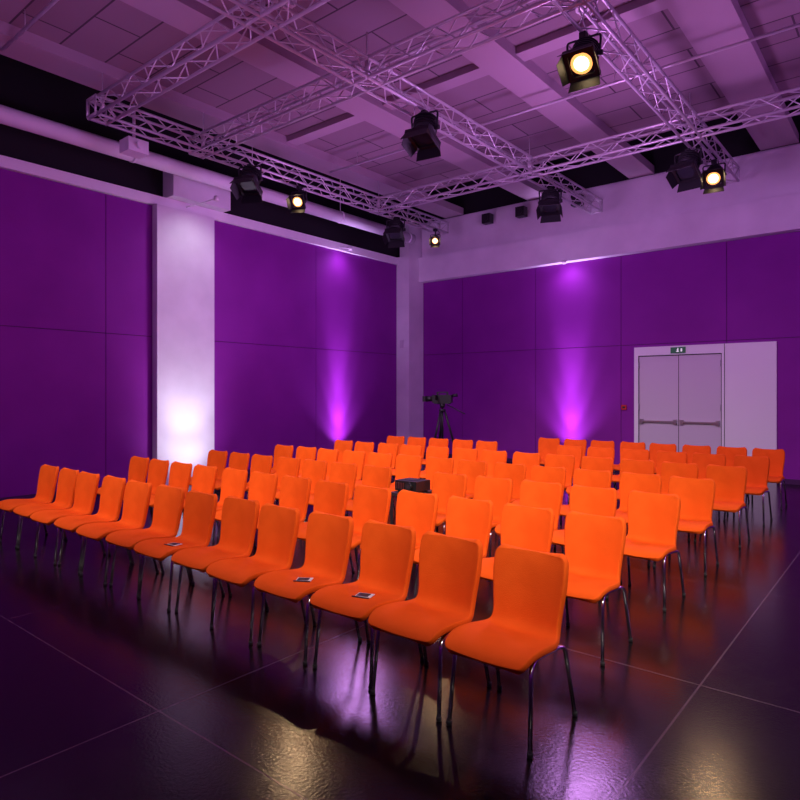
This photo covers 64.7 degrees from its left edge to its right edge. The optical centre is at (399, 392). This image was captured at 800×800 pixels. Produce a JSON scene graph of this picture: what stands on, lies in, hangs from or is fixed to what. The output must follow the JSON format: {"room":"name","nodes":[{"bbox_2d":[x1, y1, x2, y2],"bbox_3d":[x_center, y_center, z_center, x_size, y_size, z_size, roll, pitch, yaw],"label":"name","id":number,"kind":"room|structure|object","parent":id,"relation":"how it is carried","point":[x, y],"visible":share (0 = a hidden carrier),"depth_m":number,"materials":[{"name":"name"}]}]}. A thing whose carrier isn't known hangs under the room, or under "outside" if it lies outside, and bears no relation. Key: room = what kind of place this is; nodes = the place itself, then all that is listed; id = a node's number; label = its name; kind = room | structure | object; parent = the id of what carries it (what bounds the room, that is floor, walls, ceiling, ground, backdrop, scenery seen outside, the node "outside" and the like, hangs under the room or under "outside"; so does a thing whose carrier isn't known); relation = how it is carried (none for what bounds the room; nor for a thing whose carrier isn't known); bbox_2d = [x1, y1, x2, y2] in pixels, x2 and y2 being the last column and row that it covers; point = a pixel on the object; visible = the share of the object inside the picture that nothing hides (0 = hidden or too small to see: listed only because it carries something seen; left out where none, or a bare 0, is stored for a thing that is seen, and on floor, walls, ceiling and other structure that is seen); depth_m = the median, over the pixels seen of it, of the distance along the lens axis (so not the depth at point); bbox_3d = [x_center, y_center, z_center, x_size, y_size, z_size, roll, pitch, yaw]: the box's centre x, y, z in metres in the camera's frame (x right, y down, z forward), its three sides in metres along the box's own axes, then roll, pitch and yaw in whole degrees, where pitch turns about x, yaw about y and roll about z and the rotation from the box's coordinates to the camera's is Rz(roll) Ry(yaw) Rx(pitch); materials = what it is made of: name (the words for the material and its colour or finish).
{"room":"event hall","nodes":[
{"label":"event hall","id":0,"kind":"room"},
{"bbox_2d":[119,103,148,158],"bbox_3d":[-4.053,-4.050,9.670,0.340,0.780,0.320,0,0,39],"label":"ceiling projector","id":1,"kind":"object","parent":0,"point":[134,147],"depth_m":9.61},
{"bbox_2d":[152,171,230,484],"bbox_3d":[-3.837,-1.235,11.674,0.350,5.750,1.430,0,0,39],"label":"wall column","id":2,"kind":"structure","parent":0,"point":[182,241],"depth_m":11.50,"materials":[{"name":"white paint"}]},
{"bbox_2d":[0,54,409,497],"bbox_3d":[-4.980,-2.010,10.716,0.300,7.300,16.840,0,0,39],"label":"wall","id":3,"kind":"structure","parent":0,"point":[305,334],"depth_m":11.03,"materials":[{"name":"purple paint"}]},
{"bbox_2d":[0,155,398,264],"bbox_3d":[-5.047,-3.415,10.383,0.120,0.170,15.640,0,0,39],"label":"trim","id":4,"kind":"structure","parent":3,"relation":"attached to","point":[8,163],"depth_m":11.34,"materials":[{"name":"white"}]},
{"bbox_2d":[0,455,799,799],"bbox_3d":[0.352,1.740,6.337,14.100,0.200,16.840,0,0,39],"label":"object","id":5,"kind":"structure","parent":0,"point":[107,692],"depth_m":3.45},
{"bbox_2d":[0,464,64,547],"bbox_3d":[-4.092,1.229,6.991,0.474,0.822,0.553,0,0,39],"label":"chair","id":6,"kind":"object","parent":5,"relation":"on","point":[48,475],"visible":0.73,"depth_m":7.05,"materials":[{"name":"orange fabric"}]},
{"bbox_2d":[13,467,80,552],"bbox_3d":[-3.705,1.229,6.671,0.474,0.822,0.553,0,0,40],"label":"chair","id":7,"kind":"object","parent":5,"relation":"on","point":[67,478],"visible":0.71,"depth_m":6.74,"materials":[{"name":"orange fabric"}]},
{"bbox_2d":[30,471,105,564],"bbox_3d":[-3.333,1.229,6.342,0.474,0.822,0.553,0,0,38],"label":"chair","id":8,"kind":"object","parent":5,"relation":"on","point":[86,488],"visible":0.77,"depth_m":6.39,"materials":[{"name":"orange fabric"}]},
{"bbox_2d":[54,475,130,573],"bbox_3d":[-2.931,1.229,6.033,0.474,0.822,0.553,0,0,40],"label":"chair","id":9,"kind":"object","parent":5,"relation":"on","point":[113,488],"visible":0.82,"depth_m":6.08,"materials":[{"name":"orange fabric"}]},
{"bbox_2d":[76,479,158,585],"bbox_3d":[-2.550,1.229,5.699,0.474,0.822,0.553,0,0,39],"label":"chair","id":10,"kind":"object","parent":5,"relation":"on","point":[137,495],"visible":0.84,"depth_m":5.75,"materials":[{"name":"orange fabric"}]},
{"bbox_2d":[97,456,152,519],"bbox_3d":[-3.470,1.229,7.958,0.474,0.822,0.553,0,0,38],"label":"chair","id":11,"kind":"object","parent":5,"relation":"on","point":[138,466],"visible":0.38,"depth_m":8.11,"materials":[{"name":"plastic"}]},
{"bbox_2d":[117,458,168,520],"bbox_3d":[-3.099,1.229,7.631,0.474,0.822,0.553,0,0,40],"label":"chair","id":12,"kind":"object","parent":5,"relation":"on","point":[158,469],"visible":0.3,"depth_m":7.79,"materials":[{"name":"plastic"}]},
{"bbox_2d":[105,484,190,596],"bbox_3d":[-2.148,1.229,5.402,0.474,0.822,0.553,0,0,39],"label":"chair","id":13,"kind":"object","parent":5,"relation":"on","point":[169,500],"visible":0.87,"depth_m":5.46,"materials":[{"name":"orange fabric"}]},
{"bbox_2d":[149,461,191,506],"bbox_3d":[-2.710,1.229,7.300,0.474,0.822,0.553,0,0,40],"label":"chair","id":14,"kind":"object","parent":5,"relation":"on","point":[180,473],"visible":0.4,"depth_m":7.44,"materials":[{"name":"orange fabric"}]},
{"bbox_2d":[134,490,224,611],"bbox_3d":[-1.771,1.229,5.064,0.474,0.822,0.553,0,0,40],"label":"chair","id":15,"kind":"object","parent":5,"relation":"on","point":[199,514],"visible":0.88,"depth_m":5.11,"materials":[{"name":"orange fabric"}]},
{"bbox_2d":[183,464,220,531],"bbox_3d":[-2.329,1.229,6.987,0.474,0.822,0.553,0,0,39],"label":"chair","id":16,"kind":"object","parent":5,"relation":"on","point":[204,477],"visible":0.27,"depth_m":7.14,"materials":[{"name":"orange fabric"}]},
{"bbox_2d":[189,450,227,484],"bbox_3d":[-2.727,1.229,8.868,0.474,0.822,0.553,0,0,38],"label":"chair","id":17,"kind":"object","parent":5,"relation":"on","point":[216,458],"visible":0.36,"depth_m":8.99,"materials":[{"name":"orange fabric"}]},
{"bbox_2d":[171,496,262,622],"bbox_3d":[-1.365,1.229,4.763,0.474,0.822,0.553,0,0,39],"label":"chair","id":18,"kind":"object","parent":5,"relation":"on","point":[239,519],"visible":0.82,"depth_m":4.83,"materials":[{"name":"orange fabric"}]},
{"bbox_2d":[212,467,247,545],"bbox_3d":[-1.917,1.229,6.683,0.474,0.822,0.553,0,0,40],"label":"chair","id":19,"kind":"object","parent":5,"relation":"on","point":[234,481],"visible":0.42,"depth_m":6.83,"materials":[{"name":"orange fabric"}]},
{"bbox_2d":[214,452,249,490],"bbox_3d":[-2.339,1.229,8.544,0.474,0.822,0.553,0,0,40],"label":"chair","id":20,"kind":"object","parent":5,"relation":"on","point":[240,461],"visible":0.38,"depth_m":8.68,"materials":[{"name":"orange fabric"}]},
{"bbox_2d":[215,471,277,547],"bbox_3d":[-1.534,1.229,6.361,0.474,0.822,0.553,0,0,40],"label":"chair","id":21,"kind":"object","parent":5,"relation":"on","point":[262,486],"visible":0.42,"depth_m":6.50,"materials":[{"name":"orange fabric"}]},
{"bbox_2d":[206,503,305,644],"bbox_3d":[-1.004,1.229,4.429,0.474,0.822,0.553,0,0,40],"label":"chair","id":22,"kind":"object","parent":5,"relation":"on","point":[278,526],"visible":0.88,"depth_m":4.47,"materials":[{"name":"orange fabric"}]},
{"bbox_2d":[245,454,272,499],"bbox_3d":[-1.960,1.229,8.228,0.474,0.822,0.553,0,0,40],"label":"chair","id":23,"kind":"object","parent":5,"relation":"on","point":[260,463],"visible":0.37,"depth_m":8.38,"materials":[{"name":"orange fabric"}]},
{"bbox_2d":[248,456,300,504],"bbox_3d":[-1.551,1.229,7.910,0.474,0.822,0.553,0,0,40],"label":"chair","id":24,"kind":"object","parent":5,"relation":"on","point":[285,465],"visible":0.34,"depth_m":8.08,"materials":[{"name":"orange fabric"}]},
{"bbox_2d":[271,444,293,473],"bbox_3d":[-1.957,1.229,9.809,0.474,0.822,0.553,0,0,39],"label":"chair","id":25,"kind":"object","parent":5,"relation":"on","point":[280,450],"visible":0.36,"depth_m":10.00,"materials":[{"name":"orange fabric"}]},
{"bbox_2d":[257,475,310,529],"bbox_3d":[-1.151,1.229,6.040,0.474,0.822,0.553,0,0,40],"label":"chair","id":26,"kind":"object","parent":5,"relation":"on","point":[294,491],"visible":0.38,"depth_m":6.18,"materials":[{"name":"orange fabric"}]},
{"bbox_2d":[274,446,316,473],"bbox_3d":[-1.556,1.229,9.492,0.474,0.822,0.553,0,0,38],"label":"chair","id":27,"kind":"object","parent":5,"relation":"on","point":[304,453],"visible":0.27,"depth_m":9.66,"materials":[{"name":"orange fabric"}]},
{"bbox_2d":[275,459,327,521],"bbox_3d":[-1.173,1.229,7.593,0.474,0.822,0.553,0,0,40],"label":"chair","id":28,"kind":"object","parent":5,"relation":"on","point":[315,470],"visible":0.36,"depth_m":7.73,"materials":[{"name":"orange fabric"}]},
{"bbox_2d":[254,510,361,665],"bbox_3d":[-0.604,1.229,4.123,0.474,0.822,0.553,0,0,40],"label":"chair","id":29,"kind":"object","parent":5,"relation":"on","point":[328,536],"visible":0.88,"depth_m":4.17,"materials":[{"name":"orange fabric"}]},
{"bbox_2d":[298,448,338,477],"bbox_3d":[-1.192,1.229,9.152,0.474,0.822,0.553,0,0,40],"label":"chair","id":30,"kind":"object","parent":5,"relation":"on","point":[329,455],"visible":0.25,"depth_m":9.28,"materials":[{"name":"orange fabric"}]},
{"bbox_2d":[297,479,354,572],"bbox_3d":[-0.763,1.229,5.699,0.474,0.822,0.553,0,0,40],"label":"chair","id":31,"kind":"object","parent":5,"relation":"on","point":[329,497],"visible":0.4,"depth_m":5.83,"materials":[{"name":"orange fabric"}]},
{"bbox_2d":[304,461,356,521],"bbox_3d":[-0.791,1.229,7.274,0.474,0.822,0.553,0,0,39],"label":"chair","id":32,"kind":"object","parent":5,"relation":"on","point":[339,472],"visible":0.37,"depth_m":7.40,"materials":[{"name":"plastic"}]},
{"bbox_2d":[325,450,365,513],"bbox_3d":[-0.784,1.229,8.852,0.474,0.822,0.553,0,0,39],"label":"chair","id":33,"kind":"object","parent":5,"relation":"on","point":[349,457],"visible":0.31,"depth_m":8.96,"materials":[{"name":"orange fabric"}]},
{"bbox_2d":[310,519,423,689],"bbox_3d":[-0.200,1.229,3.805,0.474,0.822,0.553,0,0,39],"label":"chair","id":34,"kind":"object","parent":5,"relation":"on","point":[387,550],"visible":0.88,"depth_m":3.86,"materials":[{"name":"orange fabric"}]},
{"bbox_2d":[346,464,393,524],"bbox_3d":[-0.387,1.229,6.950,0.474,0.822,0.553,0,0,41],"label":"chair","id":35,"kind":"object","parent":5,"relation":"on","point":[373,476],"visible":0.29,"depth_m":7.09,"materials":[{"name":"orange fabric"}]},
{"bbox_2d":[351,484,390,579],"bbox_3d":[-0.373,1.229,5.393,0.474,0.822,0.553,0,0,40],"label":"chair","id":36,"kind":"object","parent":5,"relation":"on","point":[373,503],"visible":0.46,"depth_m":5.54,"materials":[{"name":"orange fabric"}]},
{"bbox_2d":[346,452,395,514],"bbox_3d":[-0.401,1.229,8.518,0.474,0.822,0.553,0,0,38],"label":"chair","id":37,"kind":"object","parent":5,"relation":"on","point":[374,459],"visible":0.27,"depth_m":8.66,"materials":[{"name":"orange fabric"}]},
{"bbox_2d":[361,442,398,479],"bbox_3d":[-0.323,1.229,10.187,0.474,0.822,0.553,0,0,39],"label":"chair","id":38,"kind":"object","parent":5,"relation":"on","point":[385,448],"visible":0.27,"depth_m":10.31,"materials":[{"name":"orange fabric"}]},
{"bbox_2d":[360,489,438,600],"bbox_3d":[0.013,1.229,5.083,0.474,0.822,0.553,0,0,40],"label":"chair","id":39,"kind":"object","parent":5,"relation":"on","point":[419,511],"visible":0.37,"depth_m":5.22,"materials":[{"name":"orange fabric"}]},
{"bbox_2d":[390,454,421,499],"bbox_3d":[-0.010,1.229,8.224,0.474,0.822,0.553,0,0,39],"label":"chair","id":40,"kind":"object","parent":5,"relation":"on","point":[407,466],"visible":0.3,"depth_m":8.38,"materials":[{"name":"orange fabric"}]},
{"bbox_2d":[392,444,421,475],"bbox_3d":[0.047,1.229,9.843,0.474,0.822,0.553,0,0,39],"label":"chair","id":41,"kind":"object","parent":5,"relation":"on","point":[412,450],"visible":0.26,"depth_m":9.99,"materials":[{"name":"orange fabric"}]},
{"bbox_2d":[397,222,422,444],"bbox_3d":[0.262,-1.385,16.531,0.420,6.050,0.600,0,0,39],"label":"column","id":42,"kind":"structure","parent":5,"relation":"on","point":[409,288],"depth_m":16.32,"materials":[{"name":"white paint"}]},
{"bbox_2d":[390,490,435,528],"bbox_3d":[0.132,1.335,6.621,0.300,0.609,0.412,0,0,39],"label":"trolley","id":43,"kind":"object","parent":5,"relation":"on","point":[394,493],"visible":0.05,"depth_m":6.56,"materials":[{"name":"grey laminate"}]},
{"bbox_2d":[395,478,429,491],"bbox_3d":[0.121,0.968,6.606,0.280,0.124,0.277,0,0,39],"label":"projector","id":44,"kind":"object","parent":43,"relation":"on","point":[410,484],"visible":0.91,"depth_m":6.54,"materials":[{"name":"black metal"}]},
{"bbox_2d":[368,531,491,721],"bbox_3d":[0.161,1.229,3.471,0.474,0.822,0.553,0,0,40],"label":"chair","id":45,"kind":"object","parent":5,"relation":"on","point":[450,567],"visible":0.92,"depth_m":3.52,"materials":[{"name":"orange fabric"}]},
{"bbox_2d":[420,446,448,478],"bbox_3d":[0.446,1.229,9.557,0.474,0.822,0.553,0,0,41],"label":"chair","id":46,"kind":"object","parent":5,"relation":"on","point":[439,452],"visible":0.39,"depth_m":9.70,"materials":[{"name":"orange fabric"}]},
{"bbox_2d":[426,456,453,489],"bbox_3d":[0.379,1.229,7.901,0.474,0.822,0.553,0,0,40],"label":"chair","id":47,"kind":"object","parent":5,"relation":"on","point":[433,464],"visible":0.24,"depth_m":8.08,"materials":[{"name":"orange fabric"}]},
{"bbox_2d":[423,392,464,441],"bbox_3d":[0.822,0.807,12.793,0.680,1.665,0.886,0,0,-41],"label":"camera","id":48,"kind":"object","parent":5,"relation":"on","point":[447,399],"visible":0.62,"depth_m":12.85,"materials":[{"name":"black metal"}]},
{"bbox_2d":[432,471,467,534],"bbox_3d":[0.379,1.229,6.311,0.474,0.822,0.553,0,0,40],"label":"chair","id":49,"kind":"object","parent":5,"relation":"on","point":[445,485],"visible":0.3,"depth_m":6.46,"materials":[{"name":"orange fabric"}]},
{"bbox_2d":[413,495,493,598],"bbox_3d":[0.410,1.229,4.767,0.474,0.822,0.553,0,0,40],"label":"chair","id":50,"kind":"object","parent":5,"relation":"on","point":[465,517],"visible":0.43,"depth_m":4.90,"materials":[{"name":"orange fabric"}]},
{"bbox_2d":[436,459,491,530],"bbox_3d":[0.752,1.229,7.562,0.474,0.822,0.553,0,0,40],"label":"chair","id":51,"kind":"object","parent":5,"relation":"on","point":[472,469],"visible":0.37,"depth_m":7.70,"materials":[{"name":"orange fabric"}]},
{"bbox_2d":[453,447,477,473],"bbox_3d":[0.844,1.229,9.231,0.474,0.822,0.553,0,0,40],"label":"chair","id":52,"kind":"object","parent":5,"relation":"on","point":[459,453],"visible":0.2,"depth_m":9.42,"materials":[{"name":"orange fabric"}]},
{"bbox_2d":[474,475,512,557],"bbox_3d":[0.776,1.229,5.992,0.474,0.822,0.553,0,0,40],"label":"chair","id":53,"kind":"object","parent":5,"relation":"on","point":[499,491],"visible":0.37,"depth_m":6.11,"materials":[{"name":"orange fabric"}]},
{"bbox_2d":[480,449,506,477],"bbox_3d":[1.218,1.229,8.908,0.474,0.822,0.553,0,0,39],"label":"chair","id":54,"kind":"object","parent":5,"relation":"on","point":[491,457],"visible":0.27,"depth_m":9.07,"materials":[{"name":"orange fabric"}]},
{"bbox_2d":[473,462,525,502],"bbox_3d":[1.154,1.229,7.245,0.474,0.822,0.553,0,0,40],"label":"chair","id":55,"kind":"object","parent":5,"relation":"on","point":[516,473],"visible":0.34,"depth_m":7.36,"materials":[{"name":"orange fabric"}]},
{"bbox_2d":[445,544,577,758],"bbox_3d":[0.552,1.229,3.152,0.474,0.822,0.553,0,0,40],"label":"chair","id":56,"kind":"object","parent":5,"relation":"on","point":[523,628],"visible":1,"depth_m":3.19,"materials":[{"name":"orange fabric"}]},
{"bbox_2d":[480,503,554,580],"bbox_3d":[0.793,1.229,4.433,0.474,0.822,0.553,0,0,40],"label":"chair","id":57,"kind":"object","parent":5,"relation":"on","point":[531,528],"visible":0.43,"depth_m":4.56,"materials":[{"name":"orange fabric"}]},
{"bbox_2d":[512,451,540,479],"bbox_3d":[1.617,1.229,8.582,0.474,0.822,0.553,0,0,40],"label":"chair","id":58,"kind":"object","parent":5,"relation":"on","point":[529,459],"visible":0.27,"depth_m":8.71,"materials":[{"name":"orange fabric"}]},
{"bbox_2d":[495,479,564,554],"bbox_3d":[1.176,1.229,5.697,0.474,0.822,0.553,0,0,39],"label":"chair","id":59,"kind":"object","parent":5,"relation":"on","point":[535,494],"visible":0.3,"depth_m":5.83,"materials":[{"name":"orange fabric"}]},
{"bbox_2d":[512,465,565,517],"bbox_3d":[1.532,1.229,6.922,0.474,0.822,0.553,0,0,39],"label":"chair","id":60,"kind":"object","parent":5,"relation":"on","point":[538,473],"visible":0.33,"depth_m":7.07,"materials":[{"name":"plastic"}]},
{"bbox_2d":[538,437,559,464],"bbox_3d":[2.597,1.229,11.410,0.474,0.822,0.553,0,0,40],"label":"chair","id":61,"kind":"object","parent":5,"relation":"on","point":[545,445],"visible":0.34,"depth_m":11.57,"materials":[{"name":"orange fabric"}]},
{"bbox_2d":[545,453,574,522],"bbox_3d":[2.001,1.229,8.279,0.474,0.822,0.553,0,0,40],"label":"chair","id":62,"kind":"object","parent":5,"relation":"on","point":[551,460],"visible":0.27,"depth_m":8.38,"materials":[{"name":"plastic"}]},
{"bbox_2d":[556,445,582,469],"bbox_3d":[2.516,1.229,9.714,0.474,0.822,0.553,0,0,40],"label":"chair","id":63,"kind":"object","parent":5,"relation":"on","point":[576,451],"visible":0.19,"depth_m":9.83,"materials":[{"name":"orange fabric"}]},
{"bbox_2d":[553,468,611,550],"bbox_3d":[1.922,1.229,6.610,0.474,0.822,0.553,0,0,40],"label":"chair","id":64,"kind":"object","parent":5,"relation":"on","point":[583,477],"visible":0.35,"depth_m":6.74,"materials":[{"name":"orange fabric"}]},
{"bbox_2d":[550,484,621,583],"bbox_3d":[1.564,1.229,5.380,0.474,0.822,0.553,0,0,39],"label":"chair","id":65,"kind":"object","parent":5,"relation":"on","point":[583,499],"visible":0.34,"depth_m":5.51,"materials":[{"name":"orange fabric"}]},
{"bbox_2d":[566,456,613,504],"bbox_3d":[2.402,1.229,7.952,0.474,0.822,0.553,0,0,39],"label":"chair","id":66,"kind":"object","parent":5,"relation":"on","point":[588,463],"visible":0.28,"depth_m":8.10,"materials":[{"name":"orange fabric"}]},
{"bbox_2d":[564,511,632,665],"bbox_3d":[1.186,1.229,4.114,0.474,0.822,0.553,0,0,40],"label":"chair","id":67,"kind":"object","parent":5,"relation":"on","point":[594,544],"visible":0.7,"depth_m":4.20,"materials":[{"name":"orange fabric"}]},
{"bbox_2d":[587,446,617,502],"bbox_3d":[2.911,1.229,9.405,0.474,0.822,0.553,0,0,39],"label":"chair","id":68,"kind":"object","parent":5,"relation":"on","point":[591,451],"visible":0.22,"depth_m":9.56,"materials":[{"name":"orange fabric"}]},
{"bbox_2d":[613,441,645,470],"bbox_3d":[3.768,1.229,10.441,0.474,0.822,0.553,0,0,41],"label":"chair","id":69,"kind":"object","parent":5,"relation":"on","point":[627,445],"visible":0.22,"depth_m":10.58,"materials":[{"name":"orange fabric"}]},
{"bbox_2d":[611,448,649,483],"bbox_3d":[3.302,1.229,9.079,0.474,0.822,0.553,0,0,39],"label":"chair","id":70,"kind":"object","parent":5,"relation":"on","point":[644,455],"visible":0.42,"depth_m":9.22,"materials":[{"name":"orange fabric"}]},
{"bbox_2d":[616,458,654,504],"bbox_3d":[2.790,1.229,7.634,0.474,0.822,0.553,0,0,40],"label":"chair","id":71,"kind":"object","parent":5,"relation":"on","point":[627,465],"visible":0.26,"depth_m":7.79,"materials":[{"name":"orange fabric"}]},
{"bbox_2d":[615,471,661,565],"bbox_3d":[2.328,1.229,6.307,0.474,0.822,0.553,0,0,39],"label":"chair","id":72,"kind":"object","parent":5,"relation":"on","point":[650,483],"visible":0.32,"depth_m":6.48,"materials":[{"name":"orange plastic"}]},
{"bbox_2d":[605,490,685,611],"bbox_3d":[1.958,1.229,5.056,0.474,0.822,0.553,0,0,41],"label":"chair","id":73,"kind":"object","parent":5,"relation":"on","point":[653,518],"visible":0.84,"depth_m":5.14,"materials":[{"name":"orange plastic"}]},
{"bbox_2d":[649,443,676,473],"bbox_3d":[4.142,1.229,10.114,0.474,0.822,0.553,0,0,39],"label":"chair","id":74,"kind":"object","parent":5,"relation":"on","point":[654,447],"visible":0.24,"depth_m":10.31,"materials":[{"name":"fabric"}]},
{"bbox_2d":[656,450,686,475],"bbox_3d":[3.693,1.229,8.750,0.474,0.822,0.553,0,0,40],"label":"chair","id":75,"kind":"object","parent":5,"relation":"on","point":[661,456],"visible":0.21,"depth_m":8.94,"materials":[{"name":"orange plastic"}]},
{"bbox_2d":[661,461,698,540],"bbox_3d":[3.169,1.229,7.309,0.474,0.822,0.553,0,0,40],"label":"chair","id":76,"kind":"object","parent":5,"relation":"on","point":[668,469],"visible":0.23,"depth_m":7.49,"materials":[{"name":"orange plastic"}]},
{"bbox_2d":[653,476,718,575],"bbox_3d":[2.701,1.229,5.976,0.474,0.822,0.553,0,0,39],"label":"chair","id":77,"kind":"object","parent":5,"relation":"on","point":[697,496],"visible":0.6,"depth_m":6.05,"materials":[{"name":"fabric"}]},
{"bbox_2d":[682,444,710,463],"bbox_3d":[4.532,1.229,9.786,0.474,0.822,0.553,0,0,40],"label":"chair","id":78,"kind":"object","parent":5,"relation":"on","point":[690,450],"visible":0.2,"depth_m":9.97,"materials":[{"name":"orange plastic"}]},
{"bbox_2d":[692,452,728,520],"bbox_3d":[4.071,1.229,8.439,0.474,0.822,0.553,0,0,39],"label":"chair","id":79,"kind":"object","parent":5,"relation":"on","point":[702,460],"visible":0.21,"depth_m":8.61,"materials":[{"name":"orange plastic"}]},
{"bbox_2d":[694,464,749,547],"bbox_3d":[3.560,1.229,6.994,0.474,0.822,0.553,0,0,39],"label":"chair","id":80,"kind":"object","parent":5,"relation":"on","point":[730,482],"visible":0.7,"depth_m":7.07,"materials":[{"name":"orange plastic"}]},
{"bbox_2d":[716,446,749,501],"bbox_3d":[4.930,1.229,9.491,0.474,0.822,0.553,0,0,40],"label":"chair","id":81,"kind":"object","parent":5,"relation":"on","point":[729,452],"visible":0.23,"depth_m":9.65,"materials":[{"name":"fabric"}]},
{"bbox_2d":[723,455,772,525],"bbox_3d":[4.464,1.229,8.113,0.474,0.822,0.553,0,0,40],"label":"chair","id":82,"kind":"object","parent":5,"relation":"on","point":[757,468],"visible":0.71,"depth_m":8.18,"materials":[{"name":"orange plastic"}]},
{"bbox_2d":[745,448,786,509],"bbox_3d":[5.304,1.229,9.159,0.474,0.822,0.553,0,0,39],"label":"chair","id":83,"kind":"object","parent":5,"relation":"on","point":[776,456],"visible":0.59,"depth_m":9.22,"materials":[{"name":"orange plastic"}]},
{"bbox_2d":[0,0,799,191],"bbox_3d":[0.276,-4.670,5.338,12.350,0.120,14.600,0,0,39],"label":"ceiling","id":84,"kind":"structure","parent":0,"point":[116,33],"depth_m":8.87,"materials":[{"name":"tile"}]},
{"bbox_2d":[1,0,58,50],"bbox_3d":[-0.369,-4.321,4.056,11.680,0.238,0.037,0,0,39],"label":"conduit pipe","id":85,"kind":"object","parent":84,"relation":"attached to","point":[43,11],"visible":1,"depth_m":7.24,"materials":[{"name":"silver metal"}]},
{"bbox_2d":[0,20,463,217],"bbox_3d":[-3.763,-4.529,9.677,0.550,0.159,16.179,0,0,39],"label":"ceiling beam","id":86,"kind":"structure","parent":84,"relation":"attached to","point":[31,49],"depth_m":9.99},
{"bbox_2d":[120,0,544,200],"bbox_3d":[-1.985,-4.529,8.217,0.500,0.159,16.179,0,0,39],"label":"ceiling beam","id":87,"kind":"structure","parent":84,"relation":"attached to","point":[188,16],"depth_m":8.82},
{"bbox_2d":[86,0,799,234],"bbox_3d":[1.761,-4.110,7.224,11.480,0.659,12.426,0,0,39],"label":"lighting truss","id":88,"kind":"object","parent":84,"relation":"attached to","point":[365,73],"visible":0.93,"depth_m":8.53,"materials":[{"name":"silver metal"}]},
{"bbox_2d":[229,163,262,203],"bbox_3d":[-2.496,-3.468,10.392,0.458,0.619,0.554,0,0,14],"label":"stage light","id":89,"kind":"object","parent":88,"relation":"hanging from","point":[247,185],"visible":1,"depth_m":10.39,"materials":[{"name":"black metal"}]},
{"bbox_2d":[286,185,307,212],"bbox_3d":[-1.852,-3.522,11.495,0.330,0.509,0.430,0,0,12],"label":"stage light","id":90,"kind":"object","parent":88,"relation":"hanging from","point":[296,202],"visible":1,"depth_m":11.48,"materials":[{"name":"black metal"}]},
{"bbox_2d":[382,218,405,247],"bbox_3d":[-0.111,-3.468,13.610,0.458,0.619,0.554,0,0,14],"label":"stage light","id":91,"kind":"object","parent":88,"relation":"hanging from","point":[393,233],"visible":1,"depth_m":13.61,"materials":[{"name":"black metal"}]},
{"bbox_2d":[401,109,440,161],"bbox_3d":[0.300,-3.473,8.420,0.458,0.608,0.523,0,0,31],"label":"stage light","id":92,"kind":"object","parent":88,"relation":"hanging from","point":[422,138],"visible":1,"depth_m":8.41,"materials":[{"name":"black metal"}]},
{"bbox_2d":[536,187,562,222],"bbox_3d":[2.748,-3.468,11.584,0.458,0.617,0.549,0,0,18],"label":"stage light","id":93,"kind":"object","parent":88,"relation":"hanging from","point":[549,208],"visible":1,"depth_m":11.58,"materials":[{"name":"black metal"}]},
{"bbox_2d":[556,30,602,92],"bbox_3d":[1.898,-3.483,6.574,0.426,0.587,0.538,0,0,39],"label":"stage light","id":94,"kind":"object","parent":88,"relation":"hanging from","point":[578,66],"visible":1,"depth_m":6.58,"materials":[{"name":"black metal"}]},
{"bbox_2d":[666,148,702,192],"bbox_3d":[4.416,-3.467,9.753,0.561,0.621,0.458,0,0,-43],"label":"stage light","id":95,"kind":"object","parent":88,"relation":"hanging from","point":[686,173],"visible":1,"depth_m":9.75,"materials":[{"name":"black metal"}]},
{"bbox_2d":[700,159,726,193],"bbox_3d":[5.061,-3.503,10.199,0.376,0.549,0.488,0,0,33],"label":"stage light","id":96,"kind":"object","parent":88,"relation":"hanging from","point":[714,177],"visible":0.98,"depth_m":10.18,"materials":[{"name":"black metal"}]},
{"bbox_2d":[287,0,667,145],"bbox_3d":[2.390,-4.559,7.872,12.300,0.098,0.240,0,0,39],"label":"joist","id":97,"kind":"object","parent":84,"relation":"attached to","point":[634,10],"depth_m":8.82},
{"bbox_2d":[388,0,653,178],"bbox_3d":[-0.170,-4.529,6.726,0.500,0.159,16.179,0,0,39],"label":"ceiling beam","id":98,"kind":"structure","parent":84,"relation":"attached to","point":[498,58],"depth_m":9.00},
{"bbox_2d":[330,23,799,172],"bbox_3d":[3.185,-4.321,8.384,11.680,0.238,0.037,0,0,39],"label":"conduit pipe","id":99,"kind":"object","parent":84,"relation":"attached to","point":[797,24],"visible":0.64,"depth_m":8.68,"materials":[{"name":"silver metal"}]},
{"bbox_2d":[662,0,798,150],"bbox_3d":[1.724,-4.529,5.171,0.600,0.159,16.179,0,0,39],"label":"ceiling beam","id":100,"kind":"structure","parent":84,"relation":"attached to","point":[741,72],"depth_m":8.46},
{"bbox_2d":[410,98,799,479],"bbox_3d":[5.601,-2.010,12.727,14.100,7.300,0.300,0,0,39],"label":"wall","id":101,"kind":"structure","parent":0,"point":[528,355],"depth_m":13.73,"materials":[{"name":"purple paint"}]},
{"bbox_2d":[419,144,799,282],"bbox_3d":[5.605,-3.655,12.400,13.080,1.530,0.199,0,0,39],"label":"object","id":102,"kind":"structure","parent":101,"relation":"attached to","point":[645,214],"depth_m":13.10,"materials":[{"name":"white paint"}]},
{"bbox_2d":[634,341,776,459],"bbox_3d":[5.840,0.350,12.278,2.560,2.580,0.089,0,0,39],"label":"door","id":103,"kind":"structure","parent":101,"relation":"in","point":[679,398],"depth_m":12.20,"materials":[{"name":"white"}]},
{"bbox_3d":[0.352,-5.710,6.337,14.100,0.100,16.840,0,0,39],"label":"ceiling","id":104,"kind":"structure","parent":0,"visible":0},
{"bbox_2d":[0,103,415,243],"bbox_3d":[-4.642,-4.718,10.025,0.268,1.884,15.600,0,0,39],"label":"ventilation duct","id":105,"kind":"object","parent":104,"relation":"hanging from","point":[11,117],"visible":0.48,"depth_m":10.62,"materials":[{"name":"metal"}]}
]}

